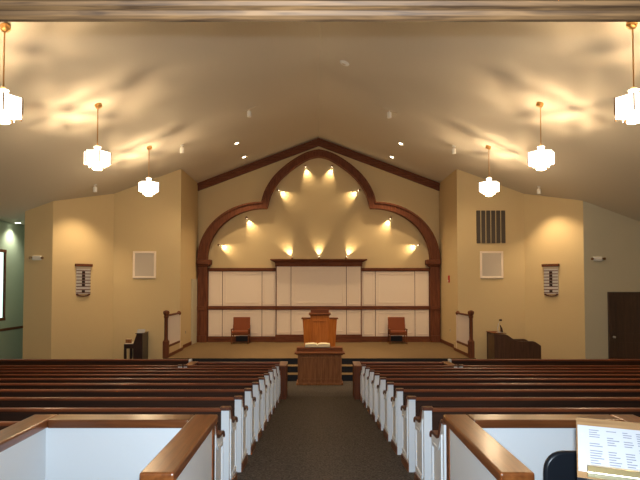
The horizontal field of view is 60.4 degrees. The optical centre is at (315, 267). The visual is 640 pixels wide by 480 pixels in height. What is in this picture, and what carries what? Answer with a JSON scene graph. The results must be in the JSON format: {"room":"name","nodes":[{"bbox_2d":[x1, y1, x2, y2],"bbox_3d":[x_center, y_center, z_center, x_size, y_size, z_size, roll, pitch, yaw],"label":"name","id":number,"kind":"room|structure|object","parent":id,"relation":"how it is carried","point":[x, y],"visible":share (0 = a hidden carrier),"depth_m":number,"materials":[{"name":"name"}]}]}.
{"room":"house of worship","nodes":[
{"label":"house of worship","id":0,"kind":"room"},
{"bbox_2d":[0,221,24,358],"bbox_3d":[-10.570,0.686,11.954,0.050,5.020,20.260,0,-2,0],"label":"wall","id":1,"kind":"structure","parent":0,"point":[12,235],"depth_m":19.17,"materials":[{"name":"green paint"}]},
{"bbox_2d":[0,249,6,320],"bbox_3d":[-10.561,0.558,17.751,0.072,2.400,1.880,0,-2,0],"label":"window","id":2,"kind":"structure","parent":1,"relation":"in","point":[3,252],"depth_m":18.52,"materials":[{"name":"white glass"}]},
{"bbox_2d":[0,326,22,330],"bbox_3d":[-10.530,2.052,17.394,0.030,0.090,8.900,0,-2,0],"label":"trim","id":3,"kind":"structure","parent":1,"relation":"attached to","point":[17,327],"depth_m":18.99,"materials":[{"name":"brown wood"}]},
{"bbox_2d":[23,201,52,358],"bbox_3d":[-8.845,0.646,17.588,0.900,5.652,0.200,0,-2,0],"label":"wall","id":4,"kind":"structure","parent":0,"point":[38,241],"depth_m":17.49,"materials":[{"name":"beige paint"}]},
{"bbox_2d":[29,256,43,259],"bbox_3d":[-8.861,-0.311,17.449,0.484,0.140,0.138,0,-2,0],"label":"emergency light","id":5,"kind":"object","parent":4,"relation":"attached to","point":[30,257],"visible":1,"depth_m":17.43,"materials":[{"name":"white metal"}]},
{"bbox_2d":[51,194,113,358],"bbox_3d":[-7.797,0.418,18.370,0.200,6.158,2.109,-1,-2,40],"label":"wall","id":6,"kind":"structure","parent":0,"point":[83,228],"depth_m":18.27,"materials":[{"name":"beige paint"}]},
{"bbox_2d":[75,264,92,296],"bbox_3d":[-7.706,0.415,18.245,0.100,1.090,0.580,-2,-2,40],"label":"hymn board","id":7,"kind":"object","parent":6,"relation":"attached to","point":[83,280],"visible":1,"depth_m":18.23,"materials":[{"name":"brown wood"}]},
{"bbox_2d":[112,171,174,358],"bbox_3d":[-5.980,0.045,19.228,2.130,6.957,0.200,0,-2,0],"label":"wall","id":8,"kind":"structure","parent":0,"point":[142,222],"depth_m":19.13,"materials":[{"name":"beige paint"}]},
{"bbox_2d":[133,251,155,277],"bbox_3d":[-5.962,-0.102,19.108,0.800,0.940,0.050,0,-2,0],"label":"air vent","id":9,"kind":"object","parent":8,"relation":"in","point":[144,262],"visible":1,"depth_m":19.10,"materials":[{"name":"white metal"}]},
{"bbox_2d":[174,169,197,344],"bbox_3d":[-4.815,0.051,20.619,0.200,7.032,2.980,0,-2,0],"label":"wall","id":10,"kind":"structure","parent":0,"point":[186,188],"depth_m":19.87,"materials":[{"name":"beige paint"}]},
{"bbox_2d":[183,341,191,348],"bbox_3d":[-4.702,2.828,20.431,0.025,0.130,2.780,0,-2,0],"label":"baseboard","id":11,"kind":"structure","parent":10,"relation":"attached to","point":[188,343],"depth_m":20.07,"materials":[{"name":"brown wood"}]},
{"bbox_2d":[191,279,196,343],"bbox_3d":[-4.697,1.680,21.298,0.035,2.480,1.040,0,-2,0],"label":"door","id":12,"kind":"structure","parent":10,"relation":"in","point":[193,281],"depth_m":21.03,"materials":[{"name":"beige paint"}]},
{"bbox_2d":[198,146,439,267],"bbox_3d":[0.105,-0.808,22.036,9.640,8.840,0.200,0,-2,0],"label":"wall","id":13,"kind":"structure","parent":0,"point":[318,209],"depth_m":21.97,"materials":[{"name":"beige paint"}]},
{"bbox_2d":[207,259,429,341],"bbox_3d":[0.105,1.296,21.666,8.800,3.270,0.400,0,-2,0],"label":"panelling","id":14,"kind":"object","parent":13,"relation":"attached to","point":[275,300],"visible":0.98,"depth_m":21.77,"materials":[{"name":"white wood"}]},
{"bbox_2d":[236,336,247,340],"bbox_3d":[-2.895,2.799,21.721,0.540,0.210,0.015,0,-2,0],"label":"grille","id":15,"kind":"object","parent":14,"relation":"attached to","point":[238,338],"depth_m":21.71,"materials":[{"name":"black metal"}]},
{"bbox_2d":[389,336,401,340],"bbox_3d":[3.135,2.799,21.721,0.540,0.210,0.015,0,-2,0],"label":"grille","id":16,"kind":"object","parent":14,"relation":"attached to","point":[393,338],"depth_m":21.71,"materials":[{"name":"black metal"}]},
{"bbox_2d":[196,149,440,341],"bbox_3d":[0.105,-0.873,21.744,9.580,7.611,0.380,0,-2,0],"label":"arch","id":17,"kind":"object","parent":13,"relation":"attached to","point":[434,261],"visible":1,"depth_m":21.67,"materials":[{"name":"brown wood"}]},
{"bbox_2d":[197,138,439,190],"bbox_3d":[0.105,-4.119,21.960,9.640,2.103,0.160,0,-2,0],"label":"trim","id":18,"kind":"structure","parent":13,"relation":"attached to","point":[317,142],"depth_m":21.93,"materials":[{"name":"brown wood"}]},
{"bbox_2d":[163,342,475,358],"bbox_3d":[0.105,2.866,19.369,9.640,0.012,4.900,0,-2,0],"label":"floor","id":19,"kind":"structure","parent":0,"point":[198,350],"depth_m":18.91,"materials":[{"name":"carpet"}]},
{"bbox_2d":[163,310,182,357],"bbox_3d":[-4.645,2.084,17.994,0.196,1.465,2.098,0,-2,0],"label":"railing","id":20,"kind":"object","parent":19,"relation":"on","point":[172,344],"visible":1,"depth_m":17.64,"materials":[{"name":"brown wood"}]},
{"bbox_2d":[231,317,250,343],"bbox_3d":[-2.895,2.418,21.193,0.696,1.002,0.597,0,-2,0],"label":"armchair","id":21,"kind":"object","parent":19,"relation":"on","point":[241,325],"visible":1,"depth_m":21.39,"materials":[{"name":"orange fabric"}]},
{"bbox_2d":[301,309,337,345],"bbox_3d":[0.125,2.099,18.223,1.220,1.448,0.540,0,-2,0],"label":"pulpit","id":22,"kind":"object","parent":19,"relation":"on","point":[319,327],"visible":0.64,"depth_m":18.02,"materials":[{"name":"brown wood"}]},
{"bbox_2d":[388,317,407,343],"bbox_3d":[3.135,2.418,21.193,0.696,1.002,0.597,0,-2,0],"label":"armchair","id":23,"kind":"object","parent":19,"relation":"on","point":[396,325],"visible":1,"depth_m":21.39,"materials":[{"name":"fabric"}]},
{"bbox_2d":[454,310,474,357],"bbox_3d":[4.805,2.084,17.994,0.196,1.465,2.098,0,-2,0],"label":"railing","id":24,"kind":"object","parent":19,"relation":"on","point":[464,344],"visible":1,"depth_m":17.63,"materials":[{"name":"brown wood"}]},
{"bbox_2d":[0,22,639,225],"bbox_3d":[0.105,-3.558,12.088,21.700,4.269,20.260,0,-2,0],"label":"ceiling","id":25,"kind":"structure","parent":0,"point":[163,86],"depth_m":13.25,"materials":[{"name":"paint"}]},
{"bbox_2d":[0,23,22,123],"bbox_3d":[-4.825,-3.003,8.498,0.618,1.550,0.539,0,-2,0],"label":"pendant light","id":26,"kind":"object","parent":25,"relation":"hanging from","point":[11,106],"visible":1,"depth_m":8.42,"materials":[{"name":"white glass"}]},
{"bbox_2d":[83,103,110,170],"bbox_3d":[-4.845,-2.909,12.197,0.618,1.493,0.539,0,-2,0],"label":"pendant light","id":27,"kind":"object","parent":25,"relation":"hanging from","point":[97,159],"visible":1,"depth_m":12.05,"materials":[{"name":"white glass"}]},
{"bbox_2d":[138,146,158,195],"bbox_3d":[-4.845,-2.806,15.946,0.618,1.463,0.539,0,-2,0],"label":"pendant light","id":28,"kind":"object","parent":25,"relation":"hanging from","point":[148,188],"visible":1,"depth_m":15.78,"materials":[{"name":"white glass"}]},
{"bbox_2d":[180,144,183,152],"bbox_3d":[-4.108,-3.648,16.858,0.124,0.261,0.122,0,-2,0],"label":"ceiling spotlight","id":29,"kind":"object","parent":25,"relation":"attached to","point":[181,147],"visible":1,"depth_m":16.81,"materials":[{"name":"white metal"}]},
{"bbox_2d":[241,106,257,117],"bbox_3d":[-1.930,-4.526,15.923,0.474,0.328,0.122,0,-2,0],"label":"ceiling spotlight","id":30,"kind":"object","parent":25,"relation":"attached to","point":[249,111],"visible":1,"depth_m":15.91,"materials":[{"name":"beige plastic"}]},
{"bbox_2d":[340,60,348,65],"bbox_3d":[0.725,-5.186,13.949,0.241,0.117,0.257,0,-2,-8],"label":"smoke detector","id":31,"kind":"object","parent":25,"relation":"attached to","point":[344,63],"visible":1,"depth_m":13.89,"materials":[{"name":"beige plastic"}]},
{"bbox_2d":[381,107,396,118],"bbox_3d":[2.130,-4.526,16.024,0.474,0.328,0.122,0,-2,0],"label":"ceiling spotlight","id":32,"kind":"object","parent":25,"relation":"attached to","point":[389,112],"visible":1,"depth_m":16.00,"materials":[{"name":"beige plastic"}]},
{"bbox_2d":[452,145,455,153],"bbox_3d":[4.275,-3.658,17.040,0.124,0.261,0.122,0,-2,0],"label":"ceiling spotlight","id":33,"kind":"object","parent":25,"relation":"attached to","point":[454,148],"visible":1,"depth_m":17.00,"materials":[{"name":"white metal"}]},
{"bbox_2d":[478,145,499,195],"bbox_3d":[5.015,-2.813,15.946,0.618,1.478,0.539,0,-2,0],"label":"pendant light","id":34,"kind":"object","parent":25,"relation":"hanging from","point":[488,188],"visible":1,"depth_m":15.78,"materials":[{"name":"white glass"}]},
{"bbox_2d":[527,102,554,170],"bbox_3d":[4.985,-2.922,12.198,0.618,1.519,0.539,0,-2,0],"label":"pendant light","id":35,"kind":"object","parent":25,"relation":"hanging from","point":[540,159],"visible":1,"depth_m":12.05,"materials":[{"name":"white glass"}]},
{"bbox_2d":[614,22,639,123],"bbox_3d":[4.905,-3.028,8.499,0.618,1.599,0.539,0,-2,0],"label":"pendant light","id":36,"kind":"object","parent":25,"relation":"hanging from","point":[626,107],"visible":0.97,"depth_m":8.40,"materials":[{"name":"white glass"}]},
{"bbox_2d":[192,359,447,380],"bbox_3d":[0.105,3.145,19.191,9.640,0.558,6.040,0,-2,0],"label":"steps","id":37,"kind":"structure","parent":0,"point":[290,361],"depth_m":16.94,"materials":[{"name":"black carpet"}]},
{"bbox_2d":[288,364,352,374],"bbox_3d":[0.105,3.062,16.540,9.640,0.202,0.775,0,-2,0],"label":"steps","id":38,"kind":"structure","parent":0,"point":[289,365],"depth_m":16.54,"materials":[{"name":"carpet"}]},
{"bbox_2d":[237,381,413,479],"bbox_3d":[0.105,2.615,8.072,21.700,1.520,28.300,0,-2,0],"label":"floor","id":39,"kind":"structure","parent":0,"point":[318,432],"depth_m":8.00,"materials":[{"name":"brown carpet"}]},
{"bbox_2d":[0,365,182,367],"bbox_3d":[-5.915,2.715,12.985,5.628,0.911,0.573,0,-2,0],"label":"pew","id":40,"kind":"object","parent":39,"relation":"on","point":[1,366],"visible":0.22,"depth_m":12.73,"materials":[{"name":"brown wood"}]},
{"bbox_2d":[0,359,191,367],"bbox_3d":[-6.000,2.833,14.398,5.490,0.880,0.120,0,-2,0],"label":"pew","id":41,"kind":"object","parent":39,"relation":"on","point":[2,361],"visible":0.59,"depth_m":14.38,"materials":[{"name":"brown wood"}]},
{"bbox_2d":[0,414,217,479],"bbox_3d":[-1.573,1.656,3.835,1.525,0.929,1.430,0,-2,0],"label":"wall","id":42,"kind":"structure","parent":39,"relation":"on","point":[38,446],"depth_m":4.40,"materials":[{"name":"white paint"}]},
{"bbox_2d":[0,421,224,479],"bbox_3d":[-4.789,1.749,4.874,7.878,0.911,0.573,0,-2,0],"label":"pew","id":43,"kind":"object","parent":39,"relation":"on","point":[219,434],"visible":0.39,"depth_m":4.82,"materials":[{"name":"white paint"}]},
{"bbox_2d":[0,406,237,479],"bbox_3d":[-4.789,1.850,5.720,7.878,0.911,0.573,0,-2,0],"label":"pew","id":44,"kind":"object","parent":39,"relation":"on","point":[226,422],"visible":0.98,"depth_m":5.47,"materials":[{"name":"brown wood"}]},
{"bbox_2d":[0,396,247,471],"bbox_3d":[-4.789,1.958,6.628,7.878,0.911,0.573,0,-2,0],"label":"pew","id":45,"kind":"object","parent":39,"relation":"on","point":[239,409],"visible":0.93,"depth_m":6.39,"materials":[{"name":"brown wood"}]},
{"bbox_2d":[0,388,255,454],"bbox_3d":[-4.789,2.066,7.536,7.878,0.911,0.573,0,-2,0],"label":"pew","id":46,"kind":"object","parent":39,"relation":"on","point":[247,393],"visible":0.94,"depth_m":7.30,"materials":[{"name":"brown wood"}]},
{"bbox_2d":[0,382,261,440],"bbox_3d":[-4.789,2.174,8.444,7.878,0.911,0.573,0,-2,0],"label":"pew","id":47,"kind":"object","parent":39,"relation":"on","point":[255,386],"visible":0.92,"depth_m":8.19,"materials":[{"name":"brown wood"}]},
{"bbox_2d":[0,377,266,429],"bbox_3d":[-4.789,2.282,9.352,7.878,0.911,0.573,0,-2,0],"label":"pew","id":48,"kind":"object","parent":39,"relation":"on","point":[261,380],"visible":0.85,"depth_m":9.11,"materials":[{"name":"brown wood"}]},
{"bbox_2d":[0,373,271,421],"bbox_3d":[-4.789,2.390,10.260,7.878,0.911,0.573,0,-2,0],"label":"pew","id":49,"kind":"object","parent":39,"relation":"on","point":[268,382],"visible":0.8,"depth_m":10.00,"materials":[{"name":"brown wood"}]},
{"bbox_2d":[124,331,148,358],"bbox_3d":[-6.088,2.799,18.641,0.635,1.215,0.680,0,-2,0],"label":"upright piano","id":50,"kind":"object","parent":39,"relation":"on","point":[139,346],"visible":0.64,"depth_m":18.33,"materials":[{"name":"brown wood"}]},
{"bbox_2d":[137,329,144,332],"bbox_3d":[-5.895,2.132,18.542,0.260,0.110,0.100,0,-2,0],"label":"sheet music","id":51,"kind":"object","parent":50,"relation":"on","point":[138,330],"visible":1,"depth_m":18.52,"materials":[{"name":"white paper"}]},
{"bbox_2d":[0,370,274,413],"bbox_3d":[-4.789,2.498,11.168,7.878,0.911,0.573,0,-2,0],"label":"pew","id":52,"kind":"object","parent":39,"relation":"on","point":[271,372],"visible":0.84,"depth_m":10.91,"materials":[{"name":"brown wood"}]},
{"bbox_2d":[0,367,277,407],"bbox_3d":[-4.789,2.607,12.076,7.878,0.911,0.573,0,-2,0],"label":"pew","id":53,"kind":"object","parent":39,"relation":"on","point":[274,369],"visible":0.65,"depth_m":11.82,"materials":[{"name":"brown wood"}]},
{"bbox_2d":[183,365,280,402],"bbox_3d":[-1.964,2.715,12.985,2.228,0.911,0.573,0,-2,0],"label":"pew","id":54,"kind":"object","parent":39,"relation":"on","point":[185,366],"visible":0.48,"depth_m":12.73,"materials":[{"name":"white paint"}]},
{"bbox_2d":[186,361,287,398],"bbox_3d":[-1.965,2.819,13.713,2.490,0.865,0.770,0,-2,0],"label":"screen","id":55,"kind":"object","parent":39,"relation":"on","point":[283,365],"visible":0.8,"depth_m":13.90,"materials":[{"name":"brown wood"}]},
{"bbox_2d":[295,346,344,384],"bbox_3d":[0.105,2.807,15.795,1.420,1.020,0.680,0,-2,0],"label":"table","id":56,"kind":"object","parent":39,"relation":"on","point":[316,366],"visible":1,"depth_m":15.52,"materials":[{"name":"brown wood"}]},
{"bbox_2d":[305,342,329,347],"bbox_3d":[0.045,2.250,16.017,0.740,0.105,0.420,0,-2,0],"label":"open book","id":57,"kind":"object","parent":56,"relation":"on","point":[307,345],"visible":1,"depth_m":15.82,"materials":[{"name":"paper"}]},
{"bbox_2d":[297,346,342,350],"bbox_3d":[0.105,2.355,15.964,1.320,0.105,0.340,0,-2,0],"label":"tabletop","id":58,"kind":"object","parent":56,"relation":"attached to","point":[299,348],"depth_m":15.80,"materials":[{"name":"brown wood"}]},
{"bbox_2d":[352,361,454,398],"bbox_3d":[2.175,2.819,13.713,2.490,0.865,0.770,0,-2,0],"label":"screen","id":59,"kind":"object","parent":39,"relation":"on","point":[357,365],"visible":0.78,"depth_m":13.85,"materials":[{"name":"brown wood"}]},
{"bbox_2d":[360,365,457,402],"bbox_3d":[2.174,2.715,12.985,2.228,0.911,0.573,0,-2,0],"label":"pew","id":60,"kind":"object","parent":39,"relation":"on","point":[362,371],"visible":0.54,"depth_m":12.73,"materials":[{"name":"white paint"}]},
{"bbox_2d":[429,419,446,479],"bbox_3d":[4.999,1.749,4.874,7.878,0.911,0.573,0,-2,0],"label":"pew","id":61,"kind":"object","parent":39,"relation":"on","point":[438,436],"visible":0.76,"depth_m":4.77,"materials":[{"name":"white paint"}]},
{"bbox_2d":[363,367,639,407],"bbox_3d":[4.999,2.607,12.076,7.878,0.911,0.573,0,-2,0],"label":"pew","id":62,"kind":"object","parent":39,"relation":"on","point":[366,374],"visible":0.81,"depth_m":11.82,"materials":[{"name":"brown wood"}]},
{"bbox_2d":[367,370,639,413],"bbox_3d":[4.999,2.498,11.168,7.878,0.911,0.573,0,-2,0],"label":"pew","id":63,"kind":"object","parent":39,"relation":"on","point":[370,377],"visible":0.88,"depth_m":10.91,"materials":[{"name":"brown wood"}]},
{"bbox_2d":[371,373,639,421],"bbox_3d":[4.999,2.390,10.260,7.878,0.911,0.573,0,-2,0],"label":"pew","id":64,"kind":"object","parent":39,"relation":"on","point":[375,381],"visible":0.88,"depth_m":10.01,"materials":[{"name":"brown wood"}]},
{"bbox_2d":[377,377,639,429],"bbox_3d":[4.999,2.282,9.352,7.878,0.911,0.573,0,-2,0],"label":"pew","id":65,"kind":"object","parent":39,"relation":"on","point":[382,380],"visible":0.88,"depth_m":9.11,"materials":[{"name":"brown wood"}]},
{"bbox_2d":[383,382,639,440],"bbox_3d":[4.999,2.174,8.444,7.878,0.911,0.573,0,-2,0],"label":"pew","id":66,"kind":"object","parent":39,"relation":"on","point":[389,392],"visible":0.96,"depth_m":8.19,"materials":[{"name":"brown wood"}]},
{"bbox_2d":[486,331,540,358],"bbox_3d":[6.370,2.729,17.773,1.500,1.300,0.840,0,-2,0],"label":"organ console","id":67,"kind":"object","parent":39,"relation":"on","point":[499,345],"visible":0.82,"depth_m":17.38,"materials":[{"name":"brown wood"}]},
{"bbox_2d":[496,319,503,332],"bbox_3d":[5.865,1.854,17.550,0.240,0.433,0.236,0,-2,0],"label":"desk lamp","id":68,"kind":"object","parent":67,"relation":"on","point":[501,329],"visible":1,"depth_m":17.53,"materials":[{"name":"metal"}]},
{"bbox_2d":[391,388,639,454],"bbox_3d":[4.999,2.066,7.536,7.878,0.911,0.573,0,-2,0],"label":"pew","id":69,"kind":"object","parent":39,"relation":"on","point":[399,399],"visible":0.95,"depth_m":7.30,"materials":[{"name":"brown wood"}]},
{"bbox_2d":[401,396,639,471],"bbox_3d":[4.999,1.958,6.628,7.878,0.911,0.573,0,-2,0],"label":"pew","id":70,"kind":"object","parent":39,"relation":"on","point":[412,407],"visible":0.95,"depth_m":6.39,"materials":[{"name":"brown wood"}]},
{"bbox_2d":[413,406,639,479],"bbox_3d":[4.999,1.850,5.720,7.878,0.911,0.573,0,-2,0],"label":"pew","id":71,"kind":"object","parent":39,"relation":"on","point":[429,418],"visible":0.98,"depth_m":5.47,"materials":[{"name":"brown wood"}]},
{"bbox_2d":[443,414,639,479],"bbox_3d":[1.840,1.656,3.835,1.580,0.929,1.430,0,-2,0],"label":"wall","id":72,"kind":"structure","parent":39,"relation":"on","point":[478,446],"depth_m":4.37,"materials":[{"name":"white paint"}]},
{"bbox_2d":[448,359,639,367],"bbox_3d":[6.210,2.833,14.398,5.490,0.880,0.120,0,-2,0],"label":"pew","id":73,"kind":"object","parent":39,"relation":"on","point":[454,361],"visible":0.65,"depth_m":14.38,"materials":[{"name":"brown wood"}]},
{"bbox_2d":[458,365,639,367],"bbox_3d":[6.125,2.715,12.985,5.628,0.911,0.573,0,-2,0],"label":"pew","id":74,"kind":"object","parent":39,"relation":"on","point":[459,366],"visible":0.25,"depth_m":12.73,"materials":[{"name":"brown wood"}]},
{"bbox_2d":[543,450,576,479],"bbox_3d":[1.545,1.544,3.353,0.470,0.967,0.544,0,-2,0],"label":"chair","id":75,"kind":"object","parent":39,"relation":"on","point":[559,465],"visible":0.49,"depth_m":3.15,"materials":[{"name":"black plastic"}]},
{"bbox_2d":[577,477,595,479],"bbox_3d":[1.082,1.145,1.555,0.577,1.326,0.563,-1,-2,29],"label":"music stand","id":76,"kind":"object","parent":39,"relation":"on","point":[578,478],"visible":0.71,"depth_m":1.46,"materials":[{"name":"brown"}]},
{"bbox_2d":[576,417,639,479],"bbox_3d":[0.997,0.521,1.521,0.500,0.104,0.311,-1,-2,25],"label":"sheet music","id":77,"kind":"object","parent":76,"relation":"on","point":[606,449],"visible":0.99,"depth_m":1.58,"materials":[{"name":"white paper"}]},
{"bbox_2d":[439,169,463,343],"bbox_3d":[5.025,0.051,20.619,0.200,7.032,2.980,0,-2,0],"label":"wall","id":78,"kind":"structure","parent":0,"point":[451,187],"depth_m":19.99,"materials":[{"name":"beige paint"}]},
{"bbox_2d":[441,339,453,347],"bbox_3d":[4.912,2.828,20.431,0.025,0.130,2.780,0,-2,0],"label":"baseboard","id":79,"kind":"structure","parent":78,"relation":"attached to","point":[442,341],"depth_m":20.50,"materials":[{"name":"brown wood"}]},
{"bbox_2d":[463,171,524,358],"bbox_3d":[6.190,0.045,19.228,2.130,6.957,0.200,0,-2,0],"label":"wall","id":80,"kind":"structure","parent":0,"point":[491,300],"depth_m":19.13,"materials":[{"name":"beige paint"}]},
{"bbox_2d":[476,210,505,242],"bbox_3d":[6.094,-1.423,19.145,1.030,1.150,0.050,0,-2,0],"label":"air vent","id":81,"kind":"object","parent":80,"relation":"in","point":[490,224],"visible":1,"depth_m":19.13,"materials":[{"name":"brown metal"}]},
{"bbox_2d":[480,251,502,277],"bbox_3d":[6.101,-0.102,19.108,0.800,0.940,0.050,0,-2,0],"label":"air vent","id":82,"kind":"object","parent":80,"relation":"in","point":[491,262],"visible":1,"depth_m":19.10,"materials":[{"name":"white metal"}]},
{"bbox_2d":[524,194,584,358],"bbox_3d":[7.982,0.418,18.395,0.200,6.158,2.038,1,-2,-40],"label":"wall","id":83,"kind":"structure","parent":0,"point":[553,226],"depth_m":18.26,"materials":[{"name":"beige paint"}]},
{"bbox_2d":[541,264,559,296],"bbox_3d":[7.826,0.418,18.348,0.100,1.090,0.580,1,-2,-40],"label":"hymn board","id":84,"kind":"object","parent":83,"relation":"attached to","point":[550,270],"visible":1,"depth_m":18.34,"materials":[{"name":"brown wood"}]},
{"bbox_2d":[583,201,639,358],"bbox_3d":[9.755,0.638,17.639,2.400,5.671,0.200,0,-2,0],"label":"wall","id":85,"kind":"structure","parent":0,"point":[613,236],"depth_m":17.56,"materials":[{"name":"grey paint"}]},
{"bbox_2d":[591,257,605,260],"bbox_3d":[8.966,-0.280,17.498,0.484,0.140,0.138,0,-2,0],"label":"emergency light","id":86,"kind":"object","parent":85,"relation":"attached to","point":[592,258],"visible":1,"depth_m":17.48,"materials":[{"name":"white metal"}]},
{"bbox_2d":[607,292,639,358],"bbox_3d":[9.925,2.068,17.441,1.280,2.600,0.105,0,-2,0],"label":"door","id":87,"kind":"structure","parent":85,"relation":"in","point":[623,307],"depth_m":17.47,"materials":[{"name":"brown wood"}]},
{"bbox_3d":[0.105,-1.928,1.831,21.700,7.970,0.140,0,-2,0],"label":"wall","id":88,"kind":"structure","parent":0,"visible":0},
{"bbox_2d":[0,0,639,21],"bbox_3d":[0.105,-0.902,1.802,7.000,0.142,0.145,0,-2,0],"label":"ceiling beam","id":89,"kind":"structure","parent":88,"relation":"attached to","point":[10,10],"depth_m":1.82,"materials":[{"name":"brown mahogany"}]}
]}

